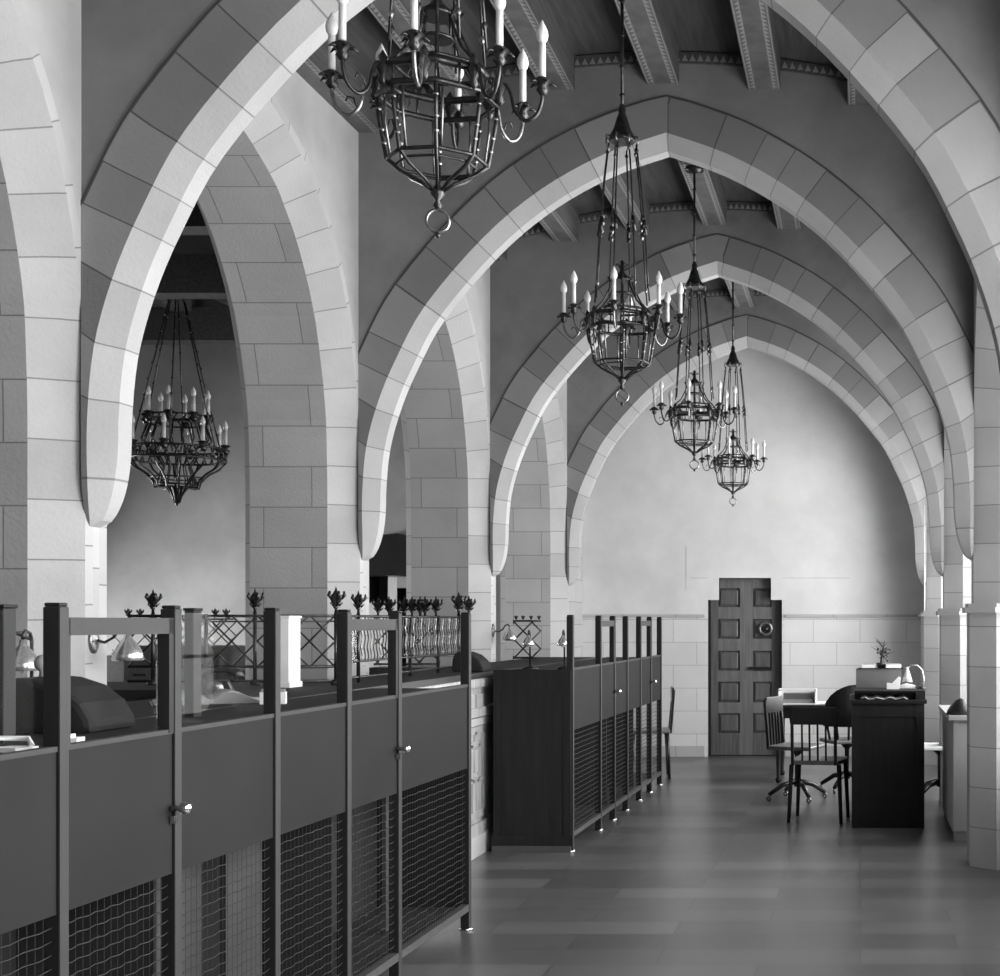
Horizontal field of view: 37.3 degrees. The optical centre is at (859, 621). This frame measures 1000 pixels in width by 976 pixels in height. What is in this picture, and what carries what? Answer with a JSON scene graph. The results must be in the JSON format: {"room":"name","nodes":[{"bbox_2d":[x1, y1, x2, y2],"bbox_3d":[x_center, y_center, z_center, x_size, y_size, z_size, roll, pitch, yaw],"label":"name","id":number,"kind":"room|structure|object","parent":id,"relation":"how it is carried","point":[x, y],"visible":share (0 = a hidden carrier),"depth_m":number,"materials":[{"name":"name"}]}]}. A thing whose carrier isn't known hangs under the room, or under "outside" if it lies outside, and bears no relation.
{"room":"bank hall","nodes":[
{"label":"bank hall","id":0,"kind":"room"},
{"bbox_2d":[16,654,133,732],"bbox_3d":[-2.501,0.222,4.420,0.296,0.240,0.280,0,0,0],"label":"typewriter","id":1,"kind":"object","parent":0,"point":[95,707],"visible":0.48,"depth_m":4.31,"materials":[{"name":"metal"}]},
{"bbox_2d":[0,0,582,684],"bbox_3d":[-3.645,-1.155,5.980,0.750,5.490,21.060,0,0,0],"label":"wall","id":2,"kind":"structure","parent":0,"point":[279,210],"depth_m":8.83,"materials":[{"name":"stone"}]},
{"bbox_2d":[88,634,144,660],"bbox_3d":[-3.163,0.090,5.970,0.214,0.151,0.129,0,0,0],"label":"wall sconce","id":3,"kind":"object","parent":2,"relation":"attached to","point":[127,649],"visible":0.78,"depth_m":5.94,"materials":[{"name":"metal"}]},
{"bbox_2d":[492,624,516,640],"bbox_3d":[-3.163,0.090,12.470,0.214,0.151,0.129,0,0,0],"label":"wall sconce","id":4,"kind":"object","parent":2,"relation":"attached to","point":[509,635],"visible":1,"depth_m":12.44,"materials":[{"name":"metal"}]},
{"bbox_2d":[141,0,869,344],"bbox_3d":[-3.939,-3.425,6.180,11.922,0.950,21.460,0,0,0],"label":"ceiling","id":5,"kind":"structure","parent":0,"point":[656,31],"depth_m":8.88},
{"bbox_2d":[131,299,230,505],"bbox_3d":[-6.339,-2.188,13.000,0.880,2.223,0.880,0,0,12],"label":"chandelier","id":6,"kind":"object","parent":5,"relation":"hanging from","point":[176,493],"visible":0.91,"depth_m":12.93,"materials":[{"name":"metal"}]},
{"bbox_2d":[132,423,133,438],"bbox_3d":[-6.572,-1.719,12.651,0.033,0.150,0.033,0,0,-23],"label":"candle","id":7,"kind":"object","parent":6,"relation":"on","point":[132,423],"depth_m":12.64,"materials":[{"name":"white wax"}]},
{"bbox_2d":[143,398,145,412],"bbox_3d":[-6.604,-1.998,12.947,0.033,0.150,0.033,0,0,22],"label":"candle","id":8,"kind":"object","parent":6,"relation":"on","point":[144,403],"depth_m":12.93,"materials":[{"name":"white wax"}]},
{"bbox_2d":[146,394,150,409],"bbox_3d":[-6.489,-1.998,12.775,0.033,0.150,0.033,0,0,-22],"label":"candle","id":9,"kind":"object","parent":6,"relation":"on","point":[148,396],"depth_m":12.76,"materials":[{"name":"white wax"}]},
{"bbox_2d":[159,401,162,415],"bbox_3d":[-6.563,-1.998,13.150,0.033,0.150,0.033,0,0,-22],"label":"candle","id":10,"kind":"object","parent":6,"relation":"on","point":[160,402],"depth_m":13.13,"materials":[{"name":"white wax"}]},
{"bbox_2d":[162,422,165,437],"bbox_3d":[-6.257,-1.719,12.588,0.033,0.150,0.033,0,0,22],"label":"candle","id":11,"kind":"object","parent":6,"relation":"on","point":[163,423],"depth_m":12.57,"materials":[{"name":"white wax"}]},
{"bbox_2d":[166,394,170,408],"bbox_3d":[-6.286,-1.998,12.735,0.033,0.150,0.033,0,0,22],"label":"candle","id":12,"kind":"object","parent":6,"relation":"on","point":[168,396],"depth_m":12.72,"materials":[{"name":"white wax"}]},
{"bbox_2d":[183,403,186,417],"bbox_3d":[-6.391,-1.998,13.265,0.033,0.150,0.033,0,0,22],"label":"candle","id":13,"kind":"object","parent":6,"relation":"on","point":[184,404],"depth_m":13.25,"materials":[{"name":"white wax"}]},
{"bbox_2d":[187,434,190,448],"bbox_3d":[-6.421,-1.719,13.412,0.033,0.150,0.033,0,0,22],"label":"candle","id":14,"kind":"object","parent":6,"relation":"on","point":[188,435],"depth_m":13.40,"materials":[{"name":"white wax"}]},
{"bbox_2d":[191,396,195,410],"bbox_3d":[-6.114,-1.998,12.850,0.033,0.150,0.033,0,0,-22],"label":"candle","id":15,"kind":"object","parent":6,"relation":"on","point":[193,398],"depth_m":12.84,"materials":[{"name":"white wax"}]},
{"bbox_2d":[201,425,204,440],"bbox_3d":[-5.989,-1.719,12.767,0.033,0.150,0.033,0,0,-23],"label":"candle","id":16,"kind":"object","parent":6,"relation":"on","point":[202,426],"depth_m":12.75,"materials":[{"name":"white wax"}]},
{"bbox_2d":[203,402,205,414],"bbox_3d":[-6.189,-1.998,13.225,0.033,0.150,0.033,0,0,22],"label":"candle","id":17,"kind":"object","parent":6,"relation":"on","point":[204,410],"depth_m":13.21,"materials":[{"name":"white wax"}]},
{"bbox_2d":[206,399,209,414],"bbox_3d":[-6.074,-1.998,13.053,0.033,0.150,0.033,0,0,22],"label":"candle","id":18,"kind":"object","parent":6,"relation":"on","point":[207,400],"depth_m":13.04,"materials":[{"name":"white wax"}]},
{"bbox_2d":[217,433,220,446],"bbox_3d":[-6.105,-1.719,13.349,0.033,0.150,0.033,0,0,-23],"label":"candle","id":19,"kind":"object","parent":6,"relation":"on","point":[219,434],"depth_m":13.34,"materials":[{"name":"white wax"}]},
{"bbox_2d":[223,430,226,444],"bbox_3d":[-5.927,-1.719,13.082,0.033,0.150,0.033,0,0,-22],"label":"candle","id":20,"kind":"object","parent":6,"relation":"on","point":[224,431],"depth_m":13.07,"materials":[{"name":"white wax"}]},
{"bbox_2d":[318,0,556,238],"bbox_3d":[-1.267,-2.314,4.194,0.649,2.332,0.651,0,0,18],"label":"chandelier","id":21,"kind":"object","parent":5,"relation":"hanging from","point":[436,12],"visible":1,"depth_m":4.16,"materials":[{"name":"metal"}]},
{"bbox_2d":[328,34,335,69],"bbox_3d":[-1.571,-1.690,4.166,0.021,0.110,0.020,0,0,-15],"label":"candle","id":22,"kind":"object","parent":21,"relation":"on","point":[331,37],"depth_m":4.16,"materials":[{"name":"white wax"}]},
{"bbox_2d":[338,3,345,39],"bbox_3d":[-1.462,-1.690,3.957,0.021,0.110,0.020,0,0,-15],"label":"candle","id":23,"kind":"object","parent":21,"relation":"on","point":[342,6],"depth_m":3.95,"materials":[{"name":"white wax"}]},
{"bbox_2d":[410,0,417,29],"bbox_3d":[-1.237,-1.690,3.886,0.021,0.110,0.020,0,0,-15],"label":"candle","id":24,"kind":"object","parent":21,"relation":"on","point":[413,3],"depth_m":3.88,"materials":[{"name":"white wax"}]},
{"bbox_2d":[455,78,461,109],"bbox_3d":[-1.291,-1.690,4.499,0.021,0.110,0.020,0,0,-15],"label":"candle","id":25,"kind":"object","parent":21,"relation":"on","point":[458,92],"depth_m":4.49,"materials":[{"name":"white wax"}]},
{"bbox_2d":[496,9,502,45],"bbox_3d":[-1.028,-1.690,3.994,0.021,0.110,0.020,0,0,-15],"label":"candle","id":26,"kind":"object","parent":21,"relation":"on","point":[499,12],"depth_m":3.99,"materials":[{"name":"white wax"}]},
{"bbox_2d":[519,69,525,101],"bbox_3d":[-1.066,-1.690,4.428,0.021,0.110,0.020,0,0,-15],"label":"candle","id":27,"kind":"object","parent":21,"relation":"on","point":[522,72],"depth_m":4.42,"materials":[{"name":"white wax"}]},
{"bbox_2d":[539,42,545,76],"bbox_3d":[-0.957,-1.690,4.219,0.021,0.110,0.020,0,0,-15],"label":"candle","id":28,"kind":"object","parent":21,"relation":"on","point":[542,45],"depth_m":4.21,"materials":[{"name":"white wax"}]},
{"bbox_2d":[557,0,687,405],"bbox_3d":[-1.267,-2.314,7.444,0.649,2.332,0.651,0,0,21],"label":"chandelier","id":29,"kind":"object","parent":5,"relation":"hanging from","point":[621,134],"visible":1,"depth_m":7.42,"materials":[{"name":"metal"}]},
{"bbox_2d":[562,293,565,312],"bbox_3d":[-1.572,-1.690,7.432,0.021,0.110,0.020,0,0,-12],"label":"candle","id":30,"kind":"object","parent":29,"relation":"on","point":[563,294],"depth_m":7.42,"materials":[{"name":"white wax"}]},
{"bbox_2d":[572,283,575,302],"bbox_3d":[-1.474,-1.690,7.217,0.021,0.110,0.020,0,0,-12],"label":"candle","id":31,"kind":"object","parent":29,"relation":"on","point":[573,284],"depth_m":7.21,"materials":[{"name":"white wax"}]},
{"bbox_2d":[585,302,588,316],"bbox_3d":[-1.489,-1.690,7.653,0.021,0.110,0.020,0,0,-12],"label":"candle","id":32,"kind":"object","parent":29,"relation":"on","point":[587,303],"depth_m":7.65,"materials":[{"name":"white wax"}]},
{"bbox_2d":[612,279,615,299],"bbox_3d":[-1.253,-1.690,7.135,0.021,0.110,0.020,0,0,-12],"label":"candle","id":33,"kind":"object","parent":29,"relation":"on","point":[613,280],"depth_m":7.12,"materials":[{"name":"white wax"}]},
{"bbox_2d":[628,307,631,320],"bbox_3d":[-1.275,-1.690,7.750,0.021,0.110,0.020,0,0,-12],"label":"candle","id":34,"kind":"object","parent":29,"relation":"on","point":[629,317],"depth_m":7.74,"materials":[{"name":"white wax"}]},
{"bbox_2d":[657,284,660,303],"bbox_3d":[-1.039,-1.690,7.232,0.021,0.110,0.020,0,0,-12],"label":"candle","id":35,"kind":"object","parent":29,"relation":"on","point":[658,285],"depth_m":7.22,"materials":[{"name":"white wax"}]},
{"bbox_2d":[666,303,668,321],"bbox_3d":[-1.054,-1.690,7.668,0.021,0.110,0.020,0,0,-12],"label":"candle","id":36,"kind":"object","parent":29,"relation":"on","point":[667,304],"depth_m":7.66,"materials":[{"name":"white wax"}]},
{"bbox_2d":[678,294,681,312],"bbox_3d":[-0.956,-1.690,7.453,0.021,0.110,0.020,0,0,-12],"label":"candle","id":37,"kind":"object","parent":29,"relation":"on","point":[679,295],"depth_m":7.44,"materials":[{"name":"white wax"}]},
{"bbox_2d":[650,165,739,471],"bbox_3d":[-1.267,-2.314,10.695,0.649,2.332,0.651,0,0,24],"label":"chandelier","id":38,"kind":"object","parent":5,"relation":"hanging from","point":[694,282],"visible":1,"depth_m":10.66,"materials":[{"name":"metal"}]},
{"bbox_2d":[653,393,655,406],"bbox_3d":[-1.572,-1.690,10.698,0.021,0.110,0.020,0,0,-9],"label":"candle","id":39,"kind":"object","parent":38,"relation":"on","point":[654,394],"depth_m":10.69,"materials":[{"name":"white wax"}]},
{"bbox_2d":[660,389,662,402],"bbox_3d":[-1.486,-1.690,10.479,0.021,0.110,0.020,0,0,-9],"label":"candle","id":40,"kind":"object","parent":38,"relation":"on","point":[661,390],"depth_m":10.47,"materials":[{"name":"white wax"}]},
{"bbox_2d":[687,387,689,400],"bbox_3d":[-1.269,-1.690,10.384,0.021,0.110,0.020,0,0,-9],"label":"candle","id":41,"kind":"object","parent":38,"relation":"on","point":[688,388],"depth_m":10.38,"materials":[{"name":"white wax"}]},
{"bbox_2d":[718,389,720,401],"bbox_3d":[-1.050,-1.690,10.471,0.021,0.110,0.020,0,0,-9],"label":"candle","id":42,"kind":"object","parent":38,"relation":"on","point":[719,390],"depth_m":10.46,"materials":[{"name":"white wax"}]},
{"bbox_2d":[733,393,735,406],"bbox_3d":[-0.956,-1.690,10.687,0.021,0.110,0.020,0,0,-9],"label":"candle","id":43,"kind":"object","parent":38,"relation":"on","point":[734,394],"depth_m":10.68,"materials":[{"name":"white wax"}]},
{"bbox_2d":[699,282,767,505],"bbox_3d":[-1.267,-2.314,13.945,0.649,2.332,0.651,0,0,24],"label":"chandelier","id":44,"kind":"object","parent":5,"relation":"hanging from","point":[718,461],"visible":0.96,"depth_m":13.92,"materials":[{"name":"metal"}]},
{"bbox_2d":[107,299,922,756],"bbox_3d":[-4.279,-1.155,16.684,11.242,5.490,0.352,0,0,0],"label":"wall","id":45,"kind":"structure","parent":0,"point":[827,517],"depth_m":16.51,"materials":[{"name":"paint"}]},
{"bbox_2d":[369,533,405,576],"bbox_3d":[-5.551,-0.772,16.255,0.542,0.483,0.490,0,0,0],"label":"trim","id":46,"kind":"structure","parent":45,"relation":"attached to","point":[389,560],"depth_m":16.01,"materials":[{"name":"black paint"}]},
{"bbox_2d":[709,578,781,755],"bbox_3d":[-1.355,0.536,16.646,0.892,2.129,0.169,0,0,0],"label":"door","id":47,"kind":"structure","parent":45,"relation":"in","point":[745,625],"depth_m":16.63,"materials":[{"name":"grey wood"}]},
{"bbox_2d":[582,614,917,756],"bbox_3d":[-1.289,0.750,16.497,4.062,1.680,0.025,0,0,0],"label":"wainscot","id":48,"kind":"structure","parent":45,"relation":"attached to","point":[675,751],"depth_m":16.49,"materials":[{"name":"stone"}]},
{"bbox_2d":[81,0,999,527],"bbox_3d":[-1.264,-2.152,5.994,4.032,3.495,0.266,0,0,0],"label":"wall","id":49,"kind":"structure","parent":0,"point":[168,87],"depth_m":5.88,"materials":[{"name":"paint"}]},
{"bbox_2d":[358,52,973,560],"bbox_3d":[-1.264,-2.152,9.244,4.032,3.495,0.266,0,0,0],"label":"arch","id":50,"kind":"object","parent":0,"point":[836,166],"depth_m":9.13,"materials":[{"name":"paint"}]},
{"bbox_2d":[378,756,999,975],"bbox_3d":[-4.139,1.590,6.230,11.522,0.001,21.560,0,0,0],"label":"floor","id":51,"kind":"structure","parent":0,"point":[702,875],"depth_m":8.11,"materials":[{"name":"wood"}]},
{"bbox_2d":[107,609,235,681],"bbox_3d":[-7.162,0.720,14.625,1.305,1.740,0.400,0,0,0],"label":"lattice grille","id":52,"kind":"object","parent":51,"relation":"in","point":[115,669],"visible":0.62,"depth_m":14.59,"materials":[{"name":"black metal"}]},
{"bbox_2d":[107,655,123,681],"bbox_3d":[-7.162,0.968,14.625,1.295,1.245,0.400,0,0,0],"label":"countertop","id":53,"kind":"structure","parent":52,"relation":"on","point":[115,669],"depth_m":14.42,"materials":[{"name":"wood"}]},
{"bbox_2d":[124,645,244,681],"bbox_3d":[-5.621,0.895,11.910,1.052,1.390,0.480,0,0,0],"label":"filing cabinet","id":54,"kind":"object","parent":51,"relation":"on","point":[231,654],"visible":0.09,"depth_m":11.68,"materials":[{"name":"metal"}]},
{"bbox_2d":[107,682,262,701],"bbox_3d":[-3.947,0.968,7.605,1.545,1.245,0.975,0,0,0],"label":"countertop","id":55,"kind":"structure","parent":51,"relation":"on","point":[129,692],"depth_m":7.27,"materials":[{"name":"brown wood"}]},
{"bbox_2d":[127,587,345,684],"bbox_3d":[-3.401,0.074,7.641,1.188,0.535,0.101,0,0,0],"label":"lattice grille","id":56,"kind":"object","parent":55,"relation":"on","point":[336,597],"visible":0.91,"depth_m":7.63,"materials":[{"name":"metal"}]},
{"bbox_2d":[0,603,472,975],"bbox_3d":[-2.267,0.770,4.987,0.561,1.640,4.578,0,0,1],"label":"partition","id":57,"kind":"object","parent":51,"relation":"on","point":[326,834],"depth_m":4.81,"materials":[{"name":"wrought iron"},{"name":"glass"},{"name":"black oak"}]},
{"bbox_2d":[0,604,17,742],"bbox_3d":[-2.443,0.147,3.998,0.042,0.395,0.068,0,0,0],"label":"post","id":58,"kind":"object","parent":57,"relation":"on","point":[7,611],"visible":0.96,"depth_m":3.99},
{"bbox_2d":[0,735,38,752],"bbox_3d":[-2.236,0.321,3.703,0.102,0.042,0.075,0,0,0],"label":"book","id":59,"kind":"object","parent":57,"relation":"on","point":[3,749],"visible":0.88,"depth_m":3.71,"materials":[{"name":"white paper"}]},
{"bbox_2d":[71,733,84,742],"bbox_3d":[-2.214,0.327,3.905,0.081,0.030,0.061,0,0,-7],"label":"paper slip","id":60,"kind":"object","parent":57,"relation":"on","point":[74,738],"visible":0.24,"depth_m":3.90,"materials":[{"name":"white paper"}]},
{"bbox_2d":[183,608,202,717],"bbox_3d":[-2.399,0.147,5.037,0.042,0.395,0.068,0,0,0],"label":"post","id":61,"kind":"object","parent":57,"relation":"on","point":[192,615],"visible":1,"depth_m":5.01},
{"bbox_2d":[0,688,432,747],"bbox_3d":[-2.320,0.353,4.987,0.455,0.023,4.508,0,0,1],"label":"shelf","id":62,"kind":"object","parent":57,"relation":"attached to","point":[143,724],"depth_m":5.24,"materials":[{"name":"wood"}]},
{"bbox_2d":[260,689,286,703],"bbox_3d":[-2.450,0.311,5.850,0.100,0.062,0.060,0,0,-17],"label":"box","id":63,"kind":"object","parent":57,"relation":"on","point":[283,691],"visible":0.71,"depth_m":5.83,"materials":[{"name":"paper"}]},
{"bbox_2d":[16,657,594,860],"bbox_3d":[-2.880,0.968,8.521,0.580,1.245,10.582,0,0,0],"label":"counter","id":64,"kind":"object","parent":51,"relation":"on","point":[481,682],"depth_m":9.54,"materials":[{"name":"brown wood"}]},
{"bbox_2d":[16,629,37,676],"bbox_3d":[-2.883,0.184,4.772,0.216,0.321,0.166,0,0,0],"label":"lamp","id":65,"kind":"object","parent":64,"relation":"on","point":[25,655],"visible":0.49,"depth_m":4.73,"materials":[{"name":"metal"}]},
{"bbox_2d":[150,689,259,706],"bbox_3d":[-2.780,0.320,5.980,0.440,0.051,0.360,0,0,-29],"label":"ledger","id":66,"kind":"object","parent":64,"relation":"on","point":[222,696],"visible":0.62,"depth_m":5.87,"materials":[{"name":"white paper"}]},
{"bbox_2d":[201,667,244,696],"bbox_3d":[-2.928,0.276,6.365,0.250,0.138,0.150,0,0,-23],"label":"telephone","id":67,"kind":"object","parent":64,"relation":"on","point":[208,687],"visible":0.6,"depth_m":6.34,"materials":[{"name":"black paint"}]},
{"bbox_2d":[281,616,301,687],"bbox_3d":[-3.007,0.156,7.388,0.068,0.377,0.166,0,0,0],"label":"post","id":68,"kind":"object","parent":64,"relation":"on","point":[290,625],"visible":0.8,"depth_m":7.33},
{"bbox_2d":[16,657,594,734],"bbox_3d":[-2.880,0.395,8.521,0.580,0.100,10.582,0,0,0],"label":"countertop","id":69,"kind":"structure","parent":64,"relation":"on","point":[140,709],"depth_m":8.33,"materials":[{"name":"wood"}]},
{"bbox_2d":[351,591,475,681],"bbox_3d":[-2.841,0.065,9.013,0.116,0.555,2.426,0,0,0],"label":"grille","id":70,"kind":"object","parent":64,"relation":"on","point":[358,600],"visible":0.77,"depth_m":8.96,"materials":[{"name":"metal"}]},
{"bbox_2d":[452,652,491,671],"bbox_3d":[-2.700,0.276,9.750,0.217,0.139,0.240,0,0,0],"label":"typewriter","id":71,"kind":"object","parent":64,"relation":"on","point":[479,663],"visible":0.7,"depth_m":9.63,"materials":[{"name":"metal"}]},
{"bbox_2d":[513,616,540,658],"bbox_3d":[-3.013,0.137,12.676,0.263,0.403,0.037,0,0,0],"label":"grille","id":72,"kind":"object","parent":64,"relation":"on","point":[516,617],"visible":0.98,"depth_m":12.67,"materials":[{"name":"metal"}]},
{"bbox_2d":[369,597,444,674],"bbox_3d":[-3.469,0.695,10.725,0.553,1.790,0.400,0,0,0],"label":"grille","id":73,"kind":"object","parent":51,"relation":"in","point":[420,605],"visible":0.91,"depth_m":10.71,"materials":[{"name":"black metal"}]},
{"bbox_2d":[369,666,444,674],"bbox_3d":[-3.468,0.968,10.725,0.505,1.245,0.400,0,0,0],"label":"countertop","id":74,"kind":"structure","parent":73,"relation":"on","point":[382,669],"depth_m":10.52,"materials":[{"name":"grey wood"}]},
{"bbox_2d":[492,615,662,852],"bbox_3d":[-2.201,0.770,11.682,0.630,1.640,4.059,0,0,1],"label":"cabinet","id":75,"kind":"object","parent":51,"relation":"on","point":[563,739],"depth_m":9.70,"materials":[{"name":"black wood"}]},
{"bbox_2d":[522,630,537,669],"bbox_3d":[-2.370,0.197,10.044,0.120,0.286,0.152,0,0,0],"label":"lamp","id":76,"kind":"object","parent":75,"relation":"on","point":[528,641],"visible":1,"depth_m":10.01,"materials":[{"name":"metal"}]},
{"bbox_2d":[556,630,566,668],"bbox_3d":[-2.130,0.197,10.076,0.120,0.286,0.152,0,0,0],"label":"lamp","id":77,"kind":"object","parent":75,"relation":"on","point":[562,642],"visible":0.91,"depth_m":10.03,"materials":[{"name":"metal"}]},
{"bbox_2d":[512,657,635,669],"bbox_3d":[-2.249,0.353,11.690,0.475,0.023,3.965,0,0,1],"label":"countertop","id":78,"kind":"structure","parent":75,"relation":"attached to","point":[632,664],"depth_m":11.54,"materials":[{"name":"wood"}]},
{"bbox_2d":[634,686,674,778],"bbox_3d":[-2.131,1.130,14.369,0.454,0.921,0.448,0,0,-10],"label":"office chair","id":79,"kind":"object","parent":51,"relation":"on","point":[666,730],"visible":0.69,"depth_m":14.22,"materials":[{"name":"wood"}]},
{"bbox_2d":[763,696,826,802],"bbox_3d":[-0.578,1.130,12.518,0.467,0.920,0.440,0,0,20],"label":"office chair","id":80,"kind":"object","parent":51,"relation":"on","point":[774,704],"visible":0.91,"depth_m":12.49,"materials":[{"name":"wood"}]},
{"bbox_2d":[775,701,824,782],"bbox_3d":[-0.374,1.208,14.220,0.951,0.765,0.750,0,0,0],"label":"desk","id":81,"kind":"object","parent":51,"relation":"on","point":[786,708],"visible":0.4,"depth_m":13.87,"materials":[{"name":"black wood"}]},
{"bbox_2d":[778,688,816,704],"bbox_3d":[-0.628,0.748,14.125,0.380,0.155,0.300,0,0,0],"label":"tray","id":82,"kind":"object","parent":81,"relation":"on","point":[791,696],"visible":0.83,"depth_m":14.04,"materials":[{"name":"plastic"}]},
{"bbox_2d":[787,707,849,823],"bbox_3d":[-0.334,1.130,11.237,0.448,0.921,0.454,0,0,8],"label":"chair","id":83,"kind":"object","parent":51,"relation":"on","point":[817,716],"visible":1,"depth_m":11.05,"materials":[{"name":"black lacquered wood"}]},
{"bbox_2d":[819,685,855,793],"bbox_3d":[-0.118,1.085,13.152,0.480,1.010,0.457,0,0,-20],"label":"office chair","id":84,"kind":"object","parent":51,"relation":"on","point":[839,699],"visible":0.41,"depth_m":12.94,"materials":[{"name":"wood"}]},
{"bbox_2d":[849,694,926,827],"bbox_3d":[0.216,1.095,11.265,0.601,0.989,0.950,0,0,0],"label":"desk","id":85,"kind":"object","parent":51,"relation":"on","point":[888,734],"visible":0.88,"depth_m":10.81,"materials":[{"name":"black wood"}]},
{"bbox_2d":[856,667,902,687],"bbox_3d":[0.161,0.488,11.530,0.387,0.225,0.200,0,0,0],"label":"box","id":86,"kind":"object","parent":85,"relation":"on","point":[876,677],"visible":0.75,"depth_m":11.44,"materials":[{"name":"white cardboard"}]},
{"bbox_2d":[862,663,874,667],"bbox_3d":[0.070,0.359,11.530,0.107,0.034,0.140,0,0,0],"label":"paper stack","id":87,"kind":"object","parent":86,"relation":"on","point":[864,665],"visible":1,"depth_m":11.46,"materials":[{"name":"white paper"}]},
{"bbox_2d":[871,639,891,667],"bbox_3d":[0.187,0.253,11.532,0.150,0.246,0.132,0,0,-33],"label":"potted plant","id":88,"kind":"object","parent":86,"relation":"on","point":[880,664],"visible":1,"depth_m":11.53,"materials":[{"name":"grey plant"}]},
{"bbox_2d":[886,663,900,667],"bbox_3d":[0.276,0.359,11.530,0.124,0.034,0.140,0,0,0],"label":"paper stack","id":89,"kind":"object","parent":86,"relation":"on","point":[888,665],"visible":1,"depth_m":11.46,"materials":[{"name":"white paper"}]},
{"bbox_2d":[855,688,924,699],"bbox_3d":[0.231,0.566,11.080,0.546,0.070,0.540,0,0,0],"label":"shelf","id":90,"kind":"object","parent":85,"relation":"on","point":[869,693],"visible":0.97,"depth_m":11.02,"materials":[{"name":"black wood"}]},
{"bbox_2d":[887,677,900,688],"bbox_3d":[0.267,0.480,11.060,0.110,0.100,0.040,0,0,0],"label":"sheet","id":91,"kind":"object","parent":90,"relation":"on","point":[896,684],"visible":1,"depth_m":11.04,"materials":[{"name":"paper"}]},
{"bbox_2d":[900,683,914,687],"bbox_3d":[0.348,0.512,11.245,0.190,0.035,0.120,0,0,0],"label":"loose papers","id":92,"kind":"object","parent":90,"relation":"on","point":[906,685],"visible":0.7,"depth_m":11.18,"materials":[{"name":"white paper"}]},
{"bbox_2d":[901,664,925,688],"bbox_3d":[0.425,0.433,11.115,0.195,0.196,0.090,0,0,0],"label":"desk lamp","id":93,"kind":"object","parent":90,"relation":"on","point":[906,677],"visible":1,"depth_m":11.10,"materials":[{"name":"white metal"}]},
{"bbox_2d":[924,743,941,793],"bbox_3d":[0.729,1.130,12.512,0.467,0.920,0.440,0,0,0],"label":"office chair","id":94,"kind":"object","parent":51,"relation":"on","point":[935,747],"visible":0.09,"depth_m":12.45,"materials":[{"name":"wood"}]},
{"bbox_2d":[938,705,966,840],"bbox_3d":[0.762,1.135,10.800,0.240,0.910,1.340,0,0,0],"label":"radiator","id":95,"kind":"object","parent":51,"relation":"on","point":[954,727],"visible":0.76,"depth_m":10.17,"materials":[{"name":"metal"}]},
{"bbox_2d":[946,698,966,714],"bbox_3d":[0.742,0.619,10.303,0.220,0.120,0.217,0,0,0],"label":"hat","id":96,"kind":"object","parent":95,"relation":"on","point":[959,706],"visible":0.77,"depth_m":10.23,"materials":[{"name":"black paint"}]},
{"bbox_2d":[490,201,943,576],"bbox_3d":[-1.264,-2.152,12.494,4.032,3.495,0.266,0,0,0],"label":"wall","id":97,"kind":"structure","parent":0,"point":[532,356],"depth_m":12.38,"materials":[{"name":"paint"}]},
{"bbox_2d":[567,289,926,585],"bbox_3d":[-1.264,-2.152,15.744,4.032,3.495,0.266,0,0,0],"label":"wall","id":98,"kind":"structure","parent":0,"point":[596,421],"depth_m":15.63,"materials":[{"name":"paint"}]},
{"bbox_2d":[923,280,999,610],"bbox_3d":[0.992,-1.155,5.980,0.500,5.490,21.060,0,0,0],"label":"wall","id":99,"kind":"structure","parent":0,"point":[964,581],"depth_m":9.10,"materials":[{"name":"stone"}]},
{"bbox_2d":[924,505,924,610],"bbox_3d":[0.722,-0.300,15.635,0.014,2.000,0.016,0,0,0],"label":"trim","id":100,"kind":"structure","parent":99,"relation":"attached to","point":[924,505],"depth_m":15.63,"materials":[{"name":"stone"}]},
{"bbox_2d":[918,611,938,765],"bbox_3d":[0.837,0.735,15.967,0.310,1.710,1.086,0,0,0],"label":"stone pier","id":101,"kind":"object","parent":99,"relation":"attached to","point":[929,621],"depth_m":15.54,"materials":[{"name":"stone"}]},
{"bbox_2d":[936,608,966,801],"bbox_3d":[0.837,0.735,12.472,0.310,1.710,0.596,0,0,0],"label":"stone pier","id":102,"kind":"object","parent":99,"relation":"attached to","point":[952,622],"depth_m":12.27,"materials":[{"name":"stone"}]},
{"bbox_2d":[962,603,999,870],"bbox_3d":[0.837,0.735,9.222,0.310,1.710,0.596,0,0,0],"label":"stone pier","id":103,"kind":"object","parent":99,"relation":"attached to","point":[983,619],"depth_m":9.02,"materials":[{"name":"stone"}]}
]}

